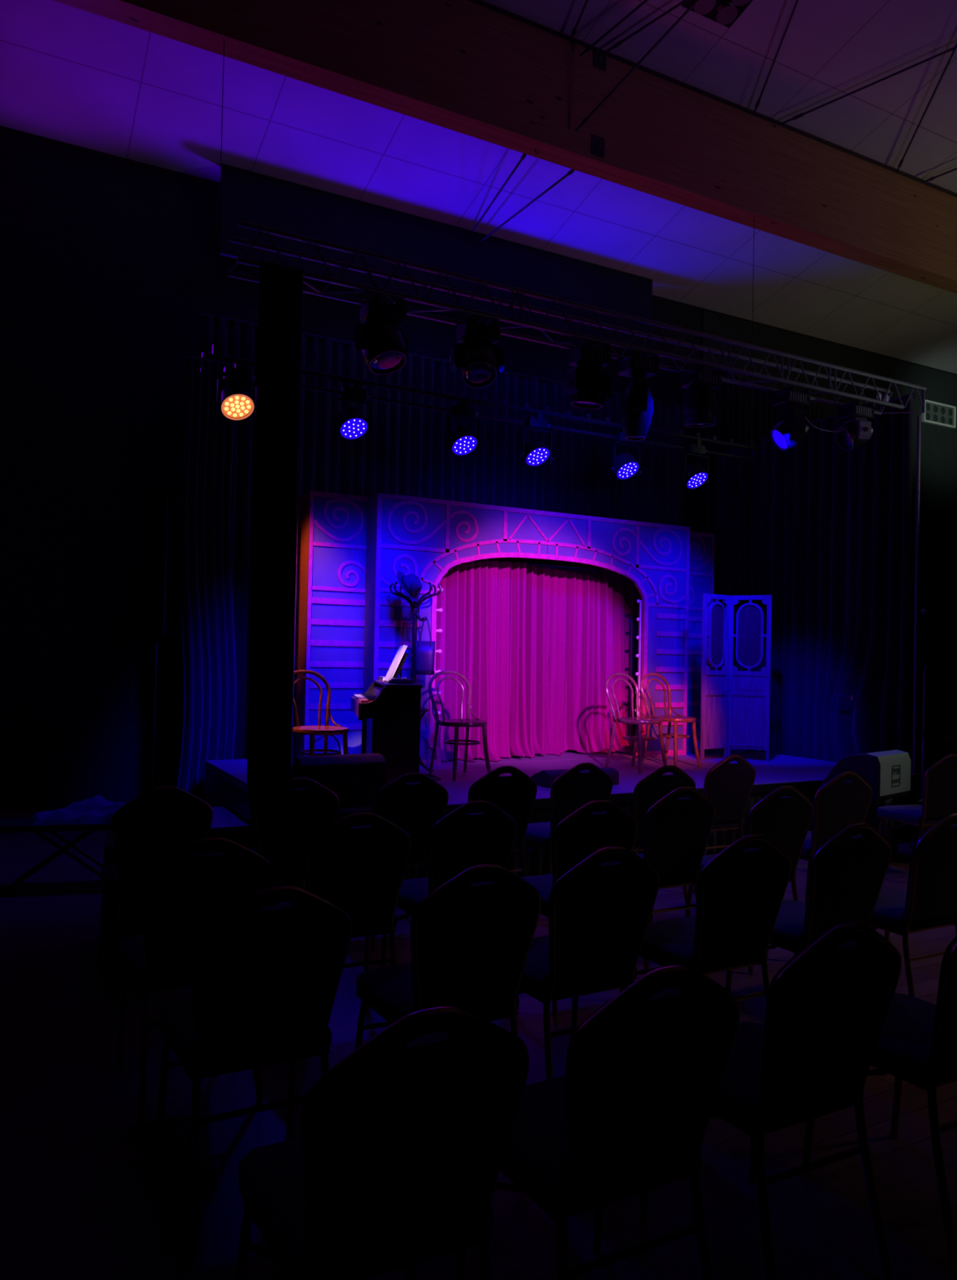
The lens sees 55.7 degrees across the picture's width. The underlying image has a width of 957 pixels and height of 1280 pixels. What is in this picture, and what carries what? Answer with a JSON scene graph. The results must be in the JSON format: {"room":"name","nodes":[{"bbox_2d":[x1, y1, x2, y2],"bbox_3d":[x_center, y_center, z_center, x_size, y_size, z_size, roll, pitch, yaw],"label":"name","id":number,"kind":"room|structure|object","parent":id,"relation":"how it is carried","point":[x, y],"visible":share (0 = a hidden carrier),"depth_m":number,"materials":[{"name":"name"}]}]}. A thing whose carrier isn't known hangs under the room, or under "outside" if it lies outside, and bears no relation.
{"room":"community hall","nodes":[
{"label":"community hall","id":0,"kind":"room"},
{"bbox_2d":[218,164,652,349],"bbox_3d":[-0.192,-4.356,10.632,5.570,0.920,0.060,2,-1,-28],"label":"valance","id":1,"kind":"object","parent":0,"point":[246,196],"depth_m":10.35,"materials":[{"name":"black fabric"}]},
{"bbox_2d":[0,760,956,1279],"bbox_3d":[4.565,1.821,6.220,22.000,0.100,12.700,2,-1,-28],"label":"floor","id":2,"kind":"structure","parent":0,"point":[85,1194],"depth_m":2.87,"materials":[{"name":"brown laminate"}]},
{"bbox_2d":[0,817,111,890],"bbox_3d":[-2.717,1.404,5.980,1.000,0.418,0.300,1,-1,-14],"label":"folding table","id":3,"kind":"object","parent":2,"relation":"on","point":[7,824],"visible":0.57,"depth_m":5.87,"materials":[{"name":"grey plastic"}]},
{"bbox_2d":[30,795,124,825],"bbox_3d":[-2.565,1.116,6.026,0.759,0.161,0.320,1,-1,-14],"label":"cloth","id":4,"kind":"object","parent":3,"relation":"on","point":[95,810],"visible":0.68,"depth_m":5.94,"materials":[{"name":"fabric"}]},
{"bbox_2d":[97,786,213,994],"bbox_3d":[-1.575,1.143,4.403,0.454,0.934,0.539,2,-1,-28],"label":"banquet chair","id":5,"kind":"object","parent":2,"relation":"on","point":[146,830],"visible":0.83,"depth_m":4.20,"materials":[{"name":"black fabric"}]},
{"bbox_2d":[116,837,273,1125],"bbox_3d":[-1.032,1.135,3.277,0.454,0.934,0.539,2,-1,-28],"label":"banquet chair","id":6,"kind":"object","parent":2,"relation":"on","point":[178,895],"visible":0.73,"depth_m":3.06,"materials":[{"name":"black fabric"}]},
{"bbox_2d":[174,355,235,800],"bbox_3d":[-2.563,-0.511,8.590,0.587,4.306,0.136,2,-1,-28],"label":"drape","id":7,"kind":"object","parent":2,"relation":"on","point":[206,435],"visible":0.8,"depth_m":8.57,"materials":[{"name":"black fabric"}]},
{"bbox_2d":[204,806,248,853],"bbox_3d":[-2.138,1.510,7.011,0.500,0.270,0.900,2,-1,-28],"label":"step","id":8,"kind":"structure","parent":2,"relation":"on","point":[224,824],"depth_m":6.72,"materials":[{"name":"black wood"}]},
{"bbox_2d":[155,885,351,1252],"bbox_3d":[-0.670,1.132,2.662,0.454,0.934,0.539,2,-1,-28],"label":"banquet chair","id":9,"kind":"object","parent":2,"relation":"on","point":[264,981],"visible":0.99,"depth_m":2.48,"materials":[{"name":"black fabric"}]},
{"bbox_2d":[249,777,338,903],"bbox_3d":[-1.038,1.160,4.779,0.454,0.934,0.539,2,-1,-30],"label":"banquet chair","id":10,"kind":"object","parent":2,"relation":"on","point":[285,819],"visible":0.7,"depth_m":4.59,"materials":[{"name":"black fabric"}]},
{"bbox_2d":[277,812,411,971],"bbox_3d":[-0.582,1.154,3.828,0.454,0.934,0.539,2,-1,-25],"label":"banquet chair","id":11,"kind":"object","parent":2,"relation":"on","point":[359,870],"visible":0.79,"depth_m":3.65,"materials":[{"name":"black fabric"}]},
{"bbox_2d":[235,1006,528,1279],"bbox_3d":[-0.215,1.128,1.840,0.454,0.934,0.539,2,-1,-28],"label":"banquet chair","id":12,"kind":"object","parent":2,"relation":"on","point":[396,1161],"visible":1,"depth_m":1.66,"materials":[{"name":"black fabric"}]},
{"bbox_2d":[411,1031,448,1041],"bbox_3d":[-0.128,0.925,1.687,0.396,0.402,0.116,2,-1,-28],"label":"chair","id":13,"kind":"object","parent":12,"relation":"on","point":[434,1036],"depth_m":1.65,"materials":[{"name":"fabric"}]},
{"bbox_2d":[370,772,448,951],"bbox_3d":[-0.477,1.177,5.065,0.454,0.934,0.539,2,-1,-28],"label":"banquet chair","id":14,"kind":"object","parent":2,"relation":"on","point":[415,808],"visible":0.59,"depth_m":4.88,"materials":[{"name":"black fabric"}]},
{"bbox_2d":[196,312,684,759],"bbox_3d":[-0.076,-0.728,10.445,6.256,4.905,0.134,2,-1,-28],"label":"drape","id":15,"kind":"object","parent":2,"relation":"on","point":[406,453],"visible":0.27,"depth_m":10.23,"materials":[{"name":"black fabric"}]},
{"bbox_2d":[355,864,541,1049],"bbox_3d":[-0.113,1.149,2.964,0.454,0.934,0.539,2,-1,-28],"label":"banquet chair","id":16,"kind":"object","parent":2,"relation":"on","point":[471,941],"visible":0.93,"depth_m":2.79,"materials":[{"name":"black fabric"}]},
{"bbox_2d":[380,800,516,967],"bbox_3d":[-0.143,1.169,4.176,0.454,0.934,0.539,2,-1,-30],"label":"banquet chair","id":17,"kind":"object","parent":2,"relation":"on","point":[460,841],"visible":0.69,"depth_m":3.98,"materials":[{"name":"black fabric"}]},
{"bbox_2d":[467,765,537,876],"bbox_3d":[0.038,1.194,5.454,0.454,0.934,0.539,2,-1,-26],"label":"banquet chair","id":18,"kind":"object","parent":2,"relation":"on","point":[515,794],"visible":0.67,"depth_m":5.27,"materials":[{"name":"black fabric"}]},
{"bbox_2d":[204,747,919,879],"bbox_3d":[0.796,1.453,8.399,5.920,0.552,3.012,2,-1,-28],"label":"stage platform","id":19,"kind":"object","parent":2,"relation":"on","point":[225,782],"visible":0.16,"depth_m":7.87,"materials":[{"name":"black wood"}]},
{"bbox_2d":[292,669,348,755],"bbox_3d":[-1.178,0.667,6.623,0.419,0.887,0.496,2,-1,-38],"label":"bentwood chair","id":20,"kind":"object","parent":19,"relation":"on","point":[326,731],"visible":0.66,"depth_m":6.67,"materials":[{"name":"brown wood"}]},
{"bbox_2d":[291,490,367,762],"bbox_3d":[-1.353,-0.092,8.350,0.600,2.450,0.432,2,-1,-28],"label":"stage backdrop panel","id":21,"kind":"object","parent":19,"relation":"on","point":[331,528],"visible":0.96,"depth_m":8.16,"materials":[{"name":"blue wood"}]},
{"bbox_2d":[291,753,386,808],"bbox_3d":[-0.975,0.936,6.115,0.600,0.335,0.400,2,-1,-31],"label":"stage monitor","id":22,"kind":"object","parent":19,"relation":"on","point":[355,779],"visible":0.66,"depth_m":5.96,"materials":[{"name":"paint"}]},
{"bbox_2d":[350,653,422,785],"bbox_3d":[-0.748,0.613,7.143,0.462,1.026,1.136,1,-1,-11],"label":"upright piano","id":23,"kind":"object","parent":19,"relation":"on","point":[389,713],"visible":0.88,"depth_m":6.61,"materials":[{"name":"black wood"}]},
{"bbox_2d":[383,644,407,681],"bbox_3d":[-0.665,0.185,7.205,0.144,0.291,0.450,1,-1,-11],"label":"sheet music","id":24,"kind":"object","parent":23,"relation":"on","point":[402,649],"visible":0.94,"depth_m":7.07,"materials":[{"name":"paper"}]},
{"bbox_2d":[389,582,441,772],"bbox_3d":[-0.571,0.321,7.966,0.430,1.644,0.430,2,-1,-18],"label":"coat rack","id":25,"kind":"object","parent":19,"relation":"on","point":[415,606],"visible":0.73,"depth_m":7.95,"materials":[{"name":"black"}]},
{"bbox_2d":[396,571,422,601],"bbox_3d":[-0.614,-0.465,7.847,0.247,0.262,0.224,2,-1,-28],"label":"felt hat","id":26,"kind":"object","parent":25,"relation":"hanging from","point":[405,581],"visible":0.91,"depth_m":7.78,"materials":[{"name":"black"}]},
{"bbox_2d":[414,616,435,675],"bbox_3d":[-0.466,0.049,7.933,0.176,0.511,0.104,1,-1,0],"label":"tote bag","id":27,"kind":"object","parent":25,"relation":"hanging from","point":[424,651],"visible":1,"depth_m":7.89,"materials":[{"name":"fabric"}]},
{"bbox_2d":[427,670,490,781],"bbox_3d":[-0.152,0.706,7.623,0.419,0.887,0.496,2,-1,-30],"label":"bentwood chair","id":28,"kind":"object","parent":19,"relation":"on","point":[461,722],"visible":0.98,"depth_m":7.67,"materials":[{"name":"brown wood"}]},
{"bbox_2d":[362,493,689,766],"bbox_3d":[0.607,-0.039,9.008,3.600,2.452,0.265,2,-1,-28],"label":"arch","id":29,"kind":"object","parent":19,"relation":"on","point":[425,538],"visible":0.91,"depth_m":8.73,"materials":[{"name":"blue wood"}]},
{"bbox_2d":[486,557,606,569],"bbox_3d":[0.472,-0.969,9.271,3.100,0.370,0.072,2,-1,-28],"label":"rail","id":30,"kind":"object","parent":29,"relation":"attached to","point":[529,561],"visible":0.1,"depth_m":9.38,"materials":[{"name":"black metal"}]},
{"bbox_2d":[430,559,533,761],"bbox_3d":[-0.062,0.180,8.758,1.426,1.962,0.426,2,-1,-28],"label":"velvet curtain","id":31,"kind":"object","parent":30,"relation":"hanging from","point":[482,602],"visible":0.64,"depth_m":8.88,"materials":[{"name":"fabric"}]},
{"bbox_2d":[524,564,642,757],"bbox_3d":[1.262,0.224,9.677,1.906,1.962,0.405,2,-1,-28],"label":"velvet curtain","id":32,"kind":"object","parent":30,"relation":"hanging from","point":[581,625],"visible":0.76,"depth_m":9.67,"materials":[{"name":"fabric"}]},
{"bbox_2d":[530,767,618,787],"bbox_3d":[0.776,1.098,7.320,0.660,0.125,0.300,2,-1,-26],"label":"stage monitor","id":33,"kind":"object","parent":19,"relation":"on","point":[545,778],"visible":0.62,"depth_m":7.16,"materials":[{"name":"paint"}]},
{"bbox_2d":[604,672,666,773],"bbox_3d":[1.454,0.751,8.343,0.419,0.887,0.496,2,-1,-35],"label":"bentwood chair","id":34,"kind":"object","parent":19,"relation":"on","point":[638,721],"visible":0.98,"depth_m":8.37,"materials":[{"name":"brown wood"}]},
{"bbox_2d":[640,672,701,767],"bbox_3d":[1.841,0.766,8.697,0.419,0.887,0.496,2,-1,-37],"label":"bentwood chair","id":35,"kind":"object","parent":19,"relation":"on","point":[679,718],"visible":0.91,"depth_m":8.72,"materials":[{"name":"brown wood"}]},
{"bbox_2d":[685,531,714,751],"bbox_3d":[2.282,0.017,10.287,0.600,2.450,0.432,2,-1,-28],"label":"stage backdrop panel","id":36,"kind":"object","parent":19,"relation":"on","point":[701,561],"visible":0.48,"depth_m":10.14,"materials":[{"name":"blue wood"}]},
{"bbox_2d":[712,541,720,670],"bbox_3d":[2.591,0.024,10.918,0.740,2.470,0.070,2,-1,-28],"label":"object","id":37,"kind":"object","parent":19,"relation":"on","point":[717,544],"visible":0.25,"depth_m":11.07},
{"bbox_2d":[699,593,772,761],"bbox_3d":[2.626,0.384,9.356,0.718,1.700,0.251,1,-1,-2],"label":"folding screen","id":38,"kind":"object","parent":19,"relation":"on","point":[735,704],"visible":0.96,"depth_m":9.35,"materials":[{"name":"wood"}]},
{"bbox_2d":[511,762,613,874],"bbox_3d":[0.515,1.208,5.686,0.454,0.934,0.539,2,-1,-28],"label":"banquet chair","id":39,"kind":"object","parent":2,"relation":"on","point":[573,789],"visible":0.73,"depth_m":5.47,"materials":[{"name":"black fabric"}]},
{"bbox_2d":[520,800,637,1014],"bbox_3d":[0.421,1.182,4.267,0.454,0.934,0.539,2,-1,-26],"label":"banquet chair","id":40,"kind":"object","parent":2,"relation":"on","point":[583,833],"visible":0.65,"depth_m":4.05,"materials":[{"name":"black fabric"}]},
{"bbox_2d":[516,846,659,1079],"bbox_3d":[0.319,1.163,3.264,0.454,0.934,0.539,2,-1,-28],"label":"banquet chair","id":41,"kind":"object","parent":2,"relation":"on","point":[600,912],"visible":0.88,"depth_m":3.08,"materials":[{"name":"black fabric"}]},
{"bbox_2d":[454,965,740,1279],"bbox_3d":[0.261,1.142,2.087,0.454,0.934,0.539,2,-1,-28],"label":"banquet chair","id":42,"kind":"object","parent":2,"relation":"on","point":[629,1113],"visible":0.94,"depth_m":1.91,"materials":[{"name":"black fabric"}]},
{"bbox_2d":[570,986,679,1039],"bbox_3d":[0.349,0.939,1.934,0.396,0.402,0.116,2,-1,-28],"label":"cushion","id":43,"kind":"object","parent":42,"relation":"on","point":[664,1025],"depth_m":1.85,"materials":[{"name":"fabric"}]},
{"bbox_2d":[631,764,695,916],"bbox_3d":[1.021,1.218,5.657,0.454,0.934,0.539,2,-1,-25],"label":"banquet chair","id":44,"kind":"object","parent":2,"relation":"on","point":[655,785],"visible":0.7,"depth_m":5.42,"materials":[{"name":"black fabric"}]},
{"bbox_2d":[636,786,715,969],"bbox_3d":[0.904,1.200,4.745,0.454,0.934,0.539,2,-1,-28],"label":"banquet chair","id":45,"kind":"object","parent":2,"relation":"on","point":[677,831],"visible":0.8,"depth_m":4.56,"materials":[{"name":"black fabric"}]},
{"bbox_2d":[619,834,791,1003],"bbox_3d":[0.873,1.179,3.532,0.454,0.934,0.539,2,-1,-28],"label":"banquet chair","id":46,"kind":"object","parent":2,"relation":"on","point":[740,891],"visible":0.92,"depth_m":3.36,"materials":[{"name":"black fabric"}]},
{"bbox_2d":[693,848,758,953],"bbox_3d":[0.961,0.977,3.379,0.396,0.402,0.116,2,-1,-28],"label":"cushion","id":47,"kind":"object","parent":46,"relation":"on","point":[726,922],"depth_m":3.31,"materials":[{"name":"fabric"}]},
{"bbox_2d":[702,754,755,854],"bbox_3d":[1.596,1.242,6.333,0.454,0.934,0.539,2,-1,-28],"label":"banquet chair","id":48,"kind":"object","parent":2,"relation":"on","point":[727,785],"visible":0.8,"depth_m":6.16,"materials":[{"name":"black fabric"}]},
{"bbox_2d":[684,786,813,973],"bbox_3d":[1.443,1.213,4.849,0.454,0.934,0.539,2,-1,-28],"label":"banquet chair","id":49,"kind":"object","parent":2,"relation":"on","point":[785,821],"visible":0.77,"depth_m":4.67,"materials":[{"name":"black fabric"}]},
{"bbox_2d":[745,795,790,835],"bbox_3d":[1.531,1.011,4.696,0.396,0.402,0.116,2,-1,-28],"label":"cushion","id":50,"kind":"object","parent":49,"relation":"on","point":[769,817],"depth_m":4.60,"materials":[{"name":"fabric"}]},
{"bbox_2d":[706,367,826,541],"bbox_3d":[3.958,-0.811,12.344,2.713,5.305,0.147,2,-1,-40],"label":"drape","id":51,"kind":"object","parent":2,"relation":"on","point":[735,407],"visible":0.07,"depth_m":11.85,"materials":[{"name":"black fabric"}]},
{"bbox_2d":[638,921,902,1279],"bbox_3d":[0.775,1.159,2.430,0.454,0.934,0.539,2,-1,-28],"label":"banquet chair","id":52,"kind":"object","parent":2,"relation":"on","point":[827,1007],"visible":0.97,"depth_m":2.25,"materials":[{"name":"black fabric"}]},
{"bbox_2d":[759,940,855,1099],"bbox_3d":[0.863,0.956,2.277,0.396,0.402,0.116,2,-1,-28],"label":"cushion","id":53,"kind":"object","parent":52,"relation":"on","point":[809,1050],"depth_m":2.21,"materials":[{"name":"fabric"}]},
{"bbox_2d":[724,822,891,991],"bbox_3d":[1.383,1.195,3.822,0.454,0.934,0.539,2,-1,-28],"label":"banquet chair","id":54,"kind":"object","parent":2,"relation":"on","point":[846,873],"visible":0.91,"depth_m":3.63,"materials":[{"name":"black fabric"}]},
{"bbox_2d":[803,835,862,932],"bbox_3d":[1.471,0.992,3.669,0.396,0.402,0.116,2,-1,-28],"label":"cushion","id":55,"kind":"object","parent":54,"relation":"on","point":[834,892],"depth_m":3.60,"materials":[{"name":"fabric"}]},
{"bbox_2d":[715,392,915,762],"bbox_3d":[3.553,-0.307,10.068,0.256,4.206,2.828,2,-1,-27],"label":"drape","id":56,"kind":"object","parent":2,"relation":"on","point":[817,526],"visible":0.71,"depth_m":9.76,"materials":[{"name":"black fabric"}]},
{"bbox_2d":[799,771,872,902],"bbox_3d":[2.045,1.238,5.523,0.454,0.934,0.539,2,-1,-25],"label":"banquet chair","id":57,"kind":"object","parent":2,"relation":"on","point":[838,804],"visible":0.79,"depth_m":5.31,"materials":[{"name":"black fabric"}]},
{"bbox_2d":[810,781,844,846],"bbox_3d":[2.124,1.035,5.365,0.396,0.402,0.116,2,-1,-25],"label":"cushion","id":58,"kind":"object","parent":57,"relation":"on","point":[828,812],"depth_m":5.28,"materials":[{"name":"fabric"}]},
{"bbox_2d":[801,935,956,1260],"bbox_3d":[1.329,1.175,2.694,0.454,0.934,0.539,2,-1,-28],"label":"banquet chair","id":59,"kind":"object","parent":2,"relation":"on","point":[917,1044],"visible":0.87,"depth_m":2.50,"materials":[{"name":"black fabric"}]},
{"bbox_2d":[929,935,956,1058],"bbox_3d":[1.417,0.972,2.541,0.396,0.402,0.116,2,-1,-28],"label":"cushion","id":60,"kind":"object","parent":59,"relation":"on","point":[944,1040],"depth_m":2.44,"materials":[{"name":"fabric"}]},
{"bbox_2d":[869,813,956,997],"bbox_3d":[1.922,1.211,4.109,0.454,0.934,0.539,2,-1,-28],"label":"banquet chair","id":61,"kind":"object","parent":2,"relation":"on","point":[929,902],"visible":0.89,"depth_m":3.90,"materials":[{"name":"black fabric"}]},
{"bbox_2d":[903,825,956,915],"bbox_3d":[2.010,1.008,3.956,0.396,0.402,0.116,2,-1,-28],"label":"cushion","id":62,"kind":"object","parent":61,"relation":"on","point":[931,886],"depth_m":3.89,"materials":[{"name":"fabric"}]},
{"bbox_2d":[876,754,956,838],"bbox_3d":[3.299,1.284,6.710,0.454,0.934,0.539,2,-1,-20],"label":"banquet chair","id":63,"kind":"object","parent":2,"relation":"on","point":[940,782],"visible":0.91,"depth_m":6.51,"materials":[{"name":"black fabric"}]},
{"bbox_2d":[920,761,955,815],"bbox_3d":[3.364,1.081,6.546,0.396,0.402,0.116,2,-1,-20],"label":"cushion","id":64,"kind":"object","parent":63,"relation":"on","point":[939,793],"depth_m":6.48,"materials":[{"name":"fabric"}]},
{"bbox_2d":[906,665,928,843],"bbox_3d":[3.954,1.007,8.052,0.260,1.565,0.260,2,-1,-28],"label":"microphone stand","id":65,"kind":"object","parent":2,"relation":"on","point":[913,840],"visible":0.56,"depth_m":8.04,"materials":[{"name":"black metal"}]},
{"bbox_2d":[912,414,932,831],"bbox_3d":[4.288,-0.172,8.617,0.320,3.955,0.350,2,-1,-28],"label":"truss leg","id":66,"kind":"object","parent":2,"relation":"on","point":[918,416],"visible":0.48,"depth_m":8.63,"materials":[{"name":"metal"}]},
{"bbox_2d":[227,220,926,414],"bbox_3d":[1.327,-2.364,7.203,6.501,0.263,0.276,2,-1,-28],"label":"lighting truss","id":67,"kind":"object","parent":66,"relation":"on","point":[240,275],"visible":0.94,"depth_m":6.72,"materials":[{"name":"metal"}]},
{"bbox_2d":[355,293,408,374],"bbox_3d":[-0.652,-2.050,6.146,0.343,0.472,0.370,1,-1,-2],"label":"light","id":68,"kind":"object","parent":67,"relation":"hanging from","point":[384,348],"visible":1,"depth_m":6.04,"materials":[{"name":"grey plastic"}]},
{"bbox_2d":[449,315,504,388],"bbox_3d":[-0.008,-2.038,6.490,0.332,0.456,0.346,1,-1,30],"label":"light","id":69,"kind":"object","parent":67,"relation":"hanging from","point":[479,362],"visible":1,"depth_m":6.41,"materials":[{"name":"grey plastic"}]},
{"bbox_2d":[565,340,611,408],"bbox_3d":[0.847,-2.013,6.947,0.400,0.456,0.280,2,-1,-28],"label":"light","id":70,"kind":"object","parent":67,"relation":"hanging from","point":[588,384],"visible":1,"depth_m":6.84,"materials":[{"name":"grey plastic"}]},
{"bbox_2d":[616,351,658,440],"bbox_3d":[1.251,-1.909,7.160,0.280,0.640,0.375,2,-1,-28],"label":"light","id":71,"kind":"object","parent":67,"relation":"hanging from","point":[636,410],"visible":1,"depth_m":7.07,"materials":[{"name":"grey plastic"}]},
{"bbox_2d":[680,365,721,427],"bbox_3d":[1.826,-1.982,7.469,0.388,0.459,0.281,2,-1,-28],"label":"light","id":72,"kind":"object","parent":67,"relation":"hanging from","point":[699,401],"visible":1,"depth_m":7.36,"materials":[{"name":"grey plastic"}]},
{"bbox_2d":[769,385,810,451],"bbox_3d":[2.730,-1.918,7.947,0.331,0.532,0.324,0,-1,41],"label":"light","id":73,"kind":"object","parent":67,"relation":"hanging from","point":[790,428],"visible":1,"depth_m":7.86,"materials":[{"name":"grey plastic"}]},
{"bbox_2d":[835,400,875,451],"bbox_3d":[3.463,-1.950,8.339,0.326,0.424,0.321,0,-1,39],"label":"light","id":74,"kind":"object","parent":67,"relation":"hanging from","point":[858,430],"visible":1,"depth_m":8.26,"materials":[{"name":"grey plastic"}]},
{"bbox_3d":[-1.748,0.406,4.845,0.420,2.420,0.480,2,-1,-20],"label":"speaker","id":75,"kind":"object","parent":2,"relation":"on","visible":0},
{"bbox_2d":[144,488,167,633],"bbox_3d":[-1.697,-0.415,4.768,0.094,0.760,0.008,2,-1,-20],"label":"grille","id":76,"kind":"object","parent":75,"relation":"attached to","point":[157,498],"depth_m":4.76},
{"bbox_3d":[3.151,1.507,7.436,0.456,0.472,0.562,1,-1,34],"label":"flight case","id":77,"kind":"object","parent":2,"relation":"on","visible":0},
{"bbox_2d":[817,749,911,801],"bbox_3d":[3.166,1.087,7.438,0.584,0.368,0.521,2,-1,-42],"label":"stage monitor","id":78,"kind":"object","parent":77,"relation":"on","point":[887,773],"visible":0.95,"depth_m":7.20,"materials":[{"name":"paint"}]},
{"bbox_2d":[866,749,911,796],"bbox_3d":[3.300,1.064,7.292,0.560,0.323,0.116,2,-1,-42],"label":"grille","id":79,"kind":"object","parent":78,"relation":"attached to","point":[887,772],"depth_m":7.19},
{"bbox_2d":[0,0,956,373],"bbox_3d":[4.739,-6.445,6.360,22.000,3.438,12.700,2,-1,-28],"label":"ceiling","id":80,"kind":"structure","parent":0,"point":[68,74],"depth_m":9.17,"materials":[{"name":"white paint"}]},
{"bbox_2d":[469,153,526,235],"bbox_3d":[0.176,-4.627,9.487,0.036,0.302,2.368,1,-1,-14],"label":"rod","id":81,"kind":"object","parent":80,"relation":"attached to","point":[523,156],"visible":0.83,"depth_m":9.29,"materials":[{"name":"grey paint"}]},
{"bbox_2d":[52,0,956,293],"bbox_3d":[3.008,-4.879,9.518,22.000,1.105,0.282,2,-1,-28],"label":"roof beam","id":82,"kind":"structure","parent":80,"relation":"attached to","point":[481,69],"depth_m":8.30,"materials":[{"name":"brown paint"}]},
{"bbox_2d":[200,39,759,461],"bbox_3d":[0.431,-3.190,8.091,5.600,2.521,0.090,2,-1,-28],"label":"bar","id":83,"kind":"object","parent":82,"relation":"hanging from","point":[215,355],"visible":0.83,"depth_m":7.79,"materials":[{"name":"black metal"}]},
{"bbox_2d":[213,359,257,420],"bbox_3d":[-1.831,-1.901,6.876,0.269,0.434,0.262,1,-1,16],"label":"light","id":84,"kind":"object","parent":83,"relation":"attached to","point":[237,404],"visible":0.99,"depth_m":6.84,"materials":[{"name":"black metal"}]},
{"bbox_2d":[331,378,373,440],"bbox_3d":[-1.010,-1.858,7.313,0.269,0.471,0.260,1,-1,16],"label":"light","id":85,"kind":"object","parent":83,"relation":"attached to","point":[353,425],"visible":1,"depth_m":7.28,"materials":[{"name":"black metal"}]},
{"bbox_2d":[444,397,481,456],"bbox_3d":[-0.127,-1.827,7.784,0.269,0.479,0.260,1,-1,16],"label":"light","id":86,"kind":"object","parent":83,"relation":"attached to","point":[462,441],"visible":1,"depth_m":7.75,"materials":[{"name":"black metal"}]},
{"bbox_2d":[518,410,553,466],"bbox_3d":[0.522,-1.804,8.130,0.269,0.486,0.260,1,-1,16],"label":"light","id":87,"kind":"object","parent":83,"relation":"attached to","point":[535,453],"visible":1,"depth_m":8.09,"materials":[{"name":"black metal"}]},
{"bbox_2d":[610,431,641,479],"bbox_3d":[1.405,-1.774,8.601,0.269,0.494,0.260,1,-1,16],"label":"light","id":88,"kind":"object","parent":83,"relation":"attached to","point":[624,466],"visible":0.97,"depth_m":8.55,"materials":[{"name":"black metal"}]},
{"bbox_2d":[680,437,709,489],"bbox_3d":[2.159,-1.751,9.002,0.269,0.495,0.260,1,-1,16],"label":"light","id":89,"kind":"object","parent":83,"relation":"attached to","point":[694,476],"visible":1,"depth_m":8.96,"materials":[{"name":"black metal"}]},
{"bbox_2d":[476,168,575,244],"bbox_3d":[0.466,-4.579,9.641,0.036,0.221,2.296,2,-1,-25],"label":"rod","id":90,"kind":"object","parent":82,"relation":"attached to","point":[571,171],"visible":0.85,"depth_m":9.47,"materials":[{"name":"grey paint"}]},
{"bbox_2d":[579,0,648,57],"bbox_3d":[1.548,-5.544,7.714,1.625,0.511,0.036,0,-1,40],"label":"rod","id":91,"kind":"object","parent":82,"relation":"attached to","point":[588,48],"visible":1,"depth_m":8.01,"materials":[{"name":"grey paint"}]},
{"bbox_2d":[574,0,699,131],"bbox_3d":[1.615,-5.192,7.747,1.732,1.208,0.036,1,-1,33],"label":"rod","id":92,"kind":"object","parent":82,"relation":"attached to","point":[586,119],"visible":1,"depth_m":7.88,"materials":[{"name":"grey paint"}]},
{"bbox_2d":[606,0,688,52],"bbox_3d":[2.039,-5.643,7.749,2.112,0.452,0.036,0,-1,36],"label":"rod","id":93,"kind":"object","parent":82,"relation":"attached to","point":[617,44],"visible":1,"depth_m":8.14,"materials":[{"name":"grey paint"}]},
{"bbox_2d":[752,0,798,115],"bbox_3d":[2.807,-5.617,8.046,0.036,0.502,2.385,1,-1,0],"label":"rod","id":94,"kind":"object","parent":82,"relation":"attached to","point":[758,100],"visible":1,"depth_m":8.55,"materials":[{"name":"grey paint"}]},
{"bbox_2d":[780,47,954,124],"bbox_3d":[4.527,-5.655,8.679,3.138,0.652,0.036,1,-1,28],"label":"rod","id":95,"kind":"object","parent":82,"relation":"attached to","point":[801,114],"visible":1,"depth_m":9.02,"materials":[{"name":"grey paint"}]},
{"bbox_2d":[895,43,956,173],"bbox_3d":[4.587,-5.569,8.994,0.036,0.532,2.559,1,-1,7],"label":"rod","id":96,"kind":"object","parent":82,"relation":"attached to","point":[901,161],"visible":1,"depth_m":9.35,"materials":[{"name":"grey paint"}]},
{"bbox_2d":[681,0,752,27],"bbox_3d":[2.149,-5.671,7.985,0.560,0.195,0.439,2,-1,-28],"label":"ceiling spotlight","id":97,"kind":"object","parent":80,"relation":"attached to","point":[726,15],"visible":0.98,"depth_m":8.07,"materials":[{"name":"black metal"}]},
{"bbox_2d":[0,125,956,811],"bbox_3d":[1.602,-1.544,11.969,22.000,6.700,0.200,2,-1,-28],"label":"wall","id":98,"kind":"structure","parent":0,"point":[108,263],"depth_m":9.00,"materials":[{"name":"black paint"}]},
{"bbox_2d":[697,310,956,757],"bbox_3d":[7.170,-1.255,14.800,9.300,6.450,0.040,2,-1,-28],"label":"wall panel","id":99,"kind":"object","parent":98,"relation":"attached to","point":[937,555],"visible":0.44,"depth_m":14.74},
{"bbox_2d":[910,614,955,761],"bbox_3d":[7.489,0.789,14.873,1.040,2.380,0.110,2,-1,-28],"label":"door","id":100,"kind":"structure","parent":99,"relation":"attached to","point":[936,634],"depth_m":14.88,"materials":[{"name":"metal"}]},
{"bbox_2d":[921,399,955,428],"bbox_3d":[7.622,-3.738,15.004,0.810,0.360,0.050,2,-1,-28],"label":"wall vent","id":101,"kind":"object","parent":99,"relation":"attached to","point":[939,414],"visible":0.98,"depth_m":15.00,"materials":[{"name":"white plastic"}]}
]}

